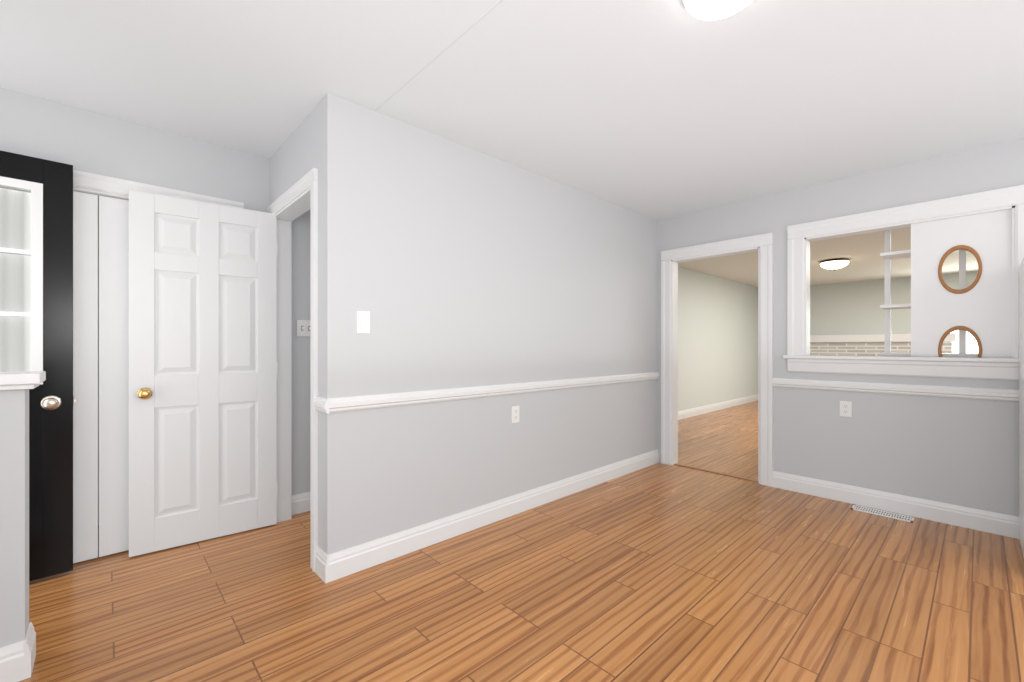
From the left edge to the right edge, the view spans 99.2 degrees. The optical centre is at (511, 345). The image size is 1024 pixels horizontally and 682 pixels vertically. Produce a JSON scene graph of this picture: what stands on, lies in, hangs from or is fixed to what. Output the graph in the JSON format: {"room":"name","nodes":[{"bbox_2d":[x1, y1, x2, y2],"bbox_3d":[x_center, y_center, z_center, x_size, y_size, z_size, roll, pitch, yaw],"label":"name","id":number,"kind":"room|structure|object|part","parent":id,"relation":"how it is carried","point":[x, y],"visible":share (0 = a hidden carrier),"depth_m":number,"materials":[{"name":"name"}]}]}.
{"room":"empty dining room","nodes":[
{"label":"empty dining room","id":0,"kind":"room"},
{"bbox_2d":[0,389,28,647],"bbox_3d":[-2.066,0.655,1.314,0.810,1.040,0.120,0,0,-43],"label":"wall","id":1,"kind":"structure","parent":0,"point":[14,515],"depth_m":1.53,"materials":[{"name":"grey paint"}]},
{"bbox_2d":[0,629,35,681],"bbox_3d":[-2.010,1.110,1.287,0.796,0.130,0.036,0,0,-43],"label":"baseboard","id":2,"kind":"structure","parent":1,"relation":"attached to","point":[17,660],"depth_m":1.53,"materials":[{"name":"white wood"}]},
{"bbox_2d":[0,371,45,390],"bbox_3d":[-2.051,0.125,1.327,0.850,0.056,0.200,0,0,-43],"label":"trim","id":3,"kind":"structure","parent":1,"relation":"on","point":[21,380],"depth_m":1.52,"materials":[{"name":"white wood"}]},
{"bbox_2d":[28,622,33,628],"bbox_3d":[-2.107,1.110,1.369,0.826,0.130,0.016,0,0,-43],"label":"baseboard","id":4,"kind":"structure","parent":1,"relation":"attached to","point":[31,626],"depth_m":1.63,"materials":[{"name":"white wood"}]},
{"bbox_2d":[98,198,98,524],"bbox_3d":[-2.540,-0.045,2.677,1.324,2.440,0.620,0,0,-43],"label":"wall","id":5,"kind":"structure","parent":0,"point":[98,361],"depth_m":2.86,"materials":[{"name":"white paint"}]},
{"bbox_2d":[270,102,319,547],"bbox_3d":[-1.277,-0.045,2.638,0.110,2.440,0.940,0,0,-43],"label":"wall","id":6,"kind":"structure","parent":0,"point":[294,158],"depth_m":2.44,"materials":[{"name":"grey paint"}]},
{"bbox_2d":[266,168,317,571],"bbox_3d":[-1.291,0.125,2.639,0.133,2.100,0.910,0,0,-43],"label":"door frame","id":7,"kind":"structure","parent":6,"relation":"attached to","point":[297,199],"depth_m":2.90,"materials":[{"name":"white wood"}]},
{"bbox_2d":[0,88,757,495],"bbox_3d":[1.301,-0.045,5.760,12.020,2.440,0.110,0,0,-43],"label":"wall","id":8,"kind":"structure","parent":0,"point":[78,139],"depth_m":2.93,"materials":[{"name":"grey paint"}]},
{"bbox_2d":[0,150,75,580],"bbox_3d":[-2.577,0.113,1.961,0.872,2.085,0.174,0,0,-45],"label":"door","id":9,"kind":"structure","parent":8,"relation":"in","point":[36,264],"depth_m":2.17,"materials":[{"name":"black wood"}]},
{"bbox_2d":[73,191,128,562],"bbox_3d":[-2.273,0.168,2.394,1.180,1.991,0.058,0,0,-43],"label":"closet bifold doors","id":10,"kind":"structure","parent":8,"relation":"in","point":[113,375],"depth_m":2.40,"materials":[{"name":"white paint"}]},
{"bbox_2d":[73,170,243,208],"bbox_3d":[-2.284,0.124,2.403,1.374,2.102,0.130,0,0,-43],"label":"trim","id":11,"kind":"structure","parent":8,"relation":"attached to","point":[98,185],"depth_m":2.43,"materials":[{"name":"white wood"}]},
{"bbox_2d":[129,190,277,556],"bbox_3d":[-1.836,0.152,2.643,0.734,2.030,0.160,0,0,-38],"label":"door","id":12,"kind":"structure","parent":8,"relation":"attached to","point":[203,368],"depth_m":2.60,"materials":[{"name":"paint"}]},
{"bbox_2d":[297,320,310,336],"bbox_3d":[-1.464,-0.125,3.095,0.115,0.116,0.016,0,0,-43],"label":"light switch","id":13,"kind":"object","parent":8,"relation":"attached to","point":[303,327],"visible":0.9,"depth_m":3.09,"materials":[{"name":"white plastic"}]},
{"bbox_2d":[320,93,656,554],"bbox_3d":[0.240,-0.045,3.328,3.270,2.440,0.120,0,0,-43],"label":"wall","id":14,"kind":"structure","parent":0,"point":[447,263],"depth_m":2.73,"materials":[{"name":"grey paint"}]},
{"bbox_2d":[356,311,369,332],"bbox_3d":[-0.783,-0.125,2.297,0.072,0.116,0.012,0,0,-43],"label":"light switch","id":15,"kind":"object","parent":14,"relation":"attached to","point":[362,321],"visible":1,"depth_m":2.29,"materials":[{"name":"white plastic"}]},
{"bbox_2d":[317,372,659,413],"bbox_3d":[0.266,0.298,3.280,3.296,0.072,0.046,0,0,-43],"label":"trim","id":16,"kind":"structure","parent":14,"relation":"attached to","point":[331,405],"depth_m":2.70,"materials":[{"name":"white wood"}]},
{"bbox_2d":[292,394,757,583],"bbox_3d":[3.929,1.110,4.272,9.986,0.130,5.650,0,0,-43],"label":"baseboard","id":17,"kind":"structure","parent":14,"relation":"attached to","point":[334,566],"depth_m":2.82,"materials":[{"name":"white wood"}]},
{"bbox_2d":[0,0,1023,286],"bbox_3d":[3.047,-1.314,3.888,12.020,0.101,6.510,0,0,-43],"label":"ceiling","id":18,"kind":"structure","parent":0,"point":[657,110],"depth_m":2.08,"materials":[{"name":"white paint"}]},
{"bbox_2d":[682,0,751,19],"bbox_3d":[0.732,-1.221,1.510,0.270,0.088,0.270,0,0,-43],"label":"ceiling light","id":19,"kind":"object","parent":18,"relation":"attached to","point":[710,9],"visible":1,"depth_m":1.53,"materials":[{"name":"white glass"}]},
{"bbox_2d":[819,259,849,270],"bbox_3d":[4.767,-1.189,6.442,0.370,0.152,0.370,0,0,-43],"label":"light","id":20,"kind":"object","parent":18,"relation":"attached to","point":[834,264],"visible":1,"depth_m":6.34,"materials":[{"name":"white glass"}]},
{"bbox_2d":[18,400,1023,681],"bbox_3d":[3.047,1.225,3.888,12.020,0.100,6.510,0,0,-43],"label":"floor","id":21,"kind":"structure","parent":0,"point":[660,572],"depth_m":2.02,"materials":[{"name":"laminate"}]},
{"bbox_2d":[674,463,757,481],"bbox_3d":[1.882,1.172,4.042,0.045,0.006,0.771,0,0,-43],"label":"trim","id":22,"kind":"structure","parent":21,"relation":"on","point":[717,472],"depth_m":4.02,"materials":[{"name":"brown wood"}]},
{"bbox_2d":[810,342,951,355],"bbox_3d":[6.645,0.550,8.549,0.180,1.250,2.800,0,0,-43],"label":"brick wall","id":23,"kind":"structure","parent":21,"relation":"on","point":[852,348],"depth_m":8.38,"materials":[{"name":"beige brick"}]},
{"bbox_2d":[810,333,955,341],"bbox_3d":[6.623,-0.145,8.528,0.240,0.140,2.900,0,0,-43],"label":"trim","id":24,"kind":"structure","parent":23,"relation":"on","point":[950,337],"depth_m":8.26,"materials":[{"name":"white wood"}]},
{"bbox_2d":[851,505,914,522],"bbox_3d":[2.594,1.172,3.054,0.110,0.006,0.330,0,0,-43],"label":"floor vent","id":25,"kind":"object","parent":21,"relation":"in","point":[884,513],"visible":1,"depth_m":3.04,"materials":[{"name":"white plastic"}]},
{"bbox_2d":[880,230,977,356],"bbox_3d":[3.095,0.025,2.995,0.228,2.300,0.840,0,0,-43],"label":"divider","id":26,"kind":"object","parent":21,"relation":"on","point":[887,255],"visible":0.31,"depth_m":3.21,"materials":[{"name":"white wood"}]},
{"bbox_2d":[1019,258,1023,557],"bbox_3d":[3.055,0.345,2.142,0.700,1.660,0.705,0,0,-43],"label":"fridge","id":27,"kind":"object","parent":21,"relation":"on","point":[1021,402],"visible":0.96,"depth_m":2.49,"materials":[{"name":"white metal"}]},
{"bbox_2d":[657,138,1023,516],"bbox_3d":[2.721,-0.045,3.146,0.110,2.440,5.650,0,0,-43],"label":"wall","id":28,"kind":"structure","parent":0,"point":[963,452],"depth_m":3.12,"materials":[{"name":"grey paint"}]},
{"bbox_2d":[661,233,772,486],"bbox_3d":[1.883,0.115,4.043,0.152,2.120,0.995,0,0,-43],"label":"door frame","id":29,"kind":"structure","parent":28,"relation":"attached to","point":[762,244],"depth_m":3.93,"materials":[{"name":"white wood"}]},
{"bbox_2d":[840,401,851,416],"bbox_3d":[2.513,0.475,3.281,0.010,0.116,0.072,0,0,-43],"label":"outlet","id":30,"kind":"object","parent":28,"relation":"attached to","point":[845,408],"visible":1,"depth_m":3.28,"materials":[{"name":"white plastic"}]},
{"bbox_2d":[772,471,1018,538],"bbox_3d":[3.378,1.110,2.348,0.016,0.130,3.525,0,0,-43],"label":"baseboard","id":31,"kind":"structure","parent":28,"relation":"attached to","point":[971,518],"depth_m":3.03,"materials":[{"name":"white wood"}]},
{"bbox_2d":[772,378,1018,401],"bbox_3d":[3.385,0.304,2.333,0.026,0.072,3.555,0,0,-43],"label":"trim","id":32,"kind":"structure","parent":28,"relation":"attached to","point":[903,389],"depth_m":3.03,"materials":[{"name":"white wood"}]},
{"bbox_2d":[783,355,1018,379],"bbox_3d":[2.748,0.142,3.109,0.180,0.135,1.380,0,0,-43],"label":"window sill","id":33,"kind":"structure","parent":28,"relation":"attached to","point":[980,368],"depth_m":3.00,"materials":[{"name":"white wood"}]},
{"bbox_2d":[911,209,1011,357],"bbox_3d":[2.949,-0.386,2.872,0.036,0.941,0.471,0,0,-43],"label":"panel","id":34,"kind":"object","parent":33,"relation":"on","point":[982,309],"depth_m":2.84,"materials":[{"name":"white wood"}]},
{"bbox_3d":[2.950,-0.294,2.871,0.036,0.736,0.203,0,0,-43],"label":"frame wood rims","id":35,"kind":"part","parent":34,"relation":"part of","materials":[{"name":"brown wood"}]},
{"bbox_2d":[787,185,1023,357],"bbox_3d":[2.744,-0.450,3.106,0.133,1.050,1.330,0,0,-43],"label":"window frame","id":36,"kind":"structure","parent":28,"relation":"attached to","point":[802,236],"depth_m":3.14,"materials":[{"name":"white wood"}]},
{"bbox_2d":[810,271,977,334],"bbox_3d":[7.621,-0.045,7.715,0.110,2.440,5.650,0,0,-43],"label":"wall","id":37,"kind":"structure","parent":0,"point":[849,308],"depth_m":8.51,"materials":[{"name":"paint"}]},
{"bbox_2d":[951,330,977,353],"bbox_3d":[7.876,-0.325,7.338,0.030,1.240,1.190,0,0,-43],"label":"window","id":38,"kind":"structure","parent":37,"relation":"in","point":[971,345],"depth_m":7.44,"materials":[{"name":"white"}]}
]}

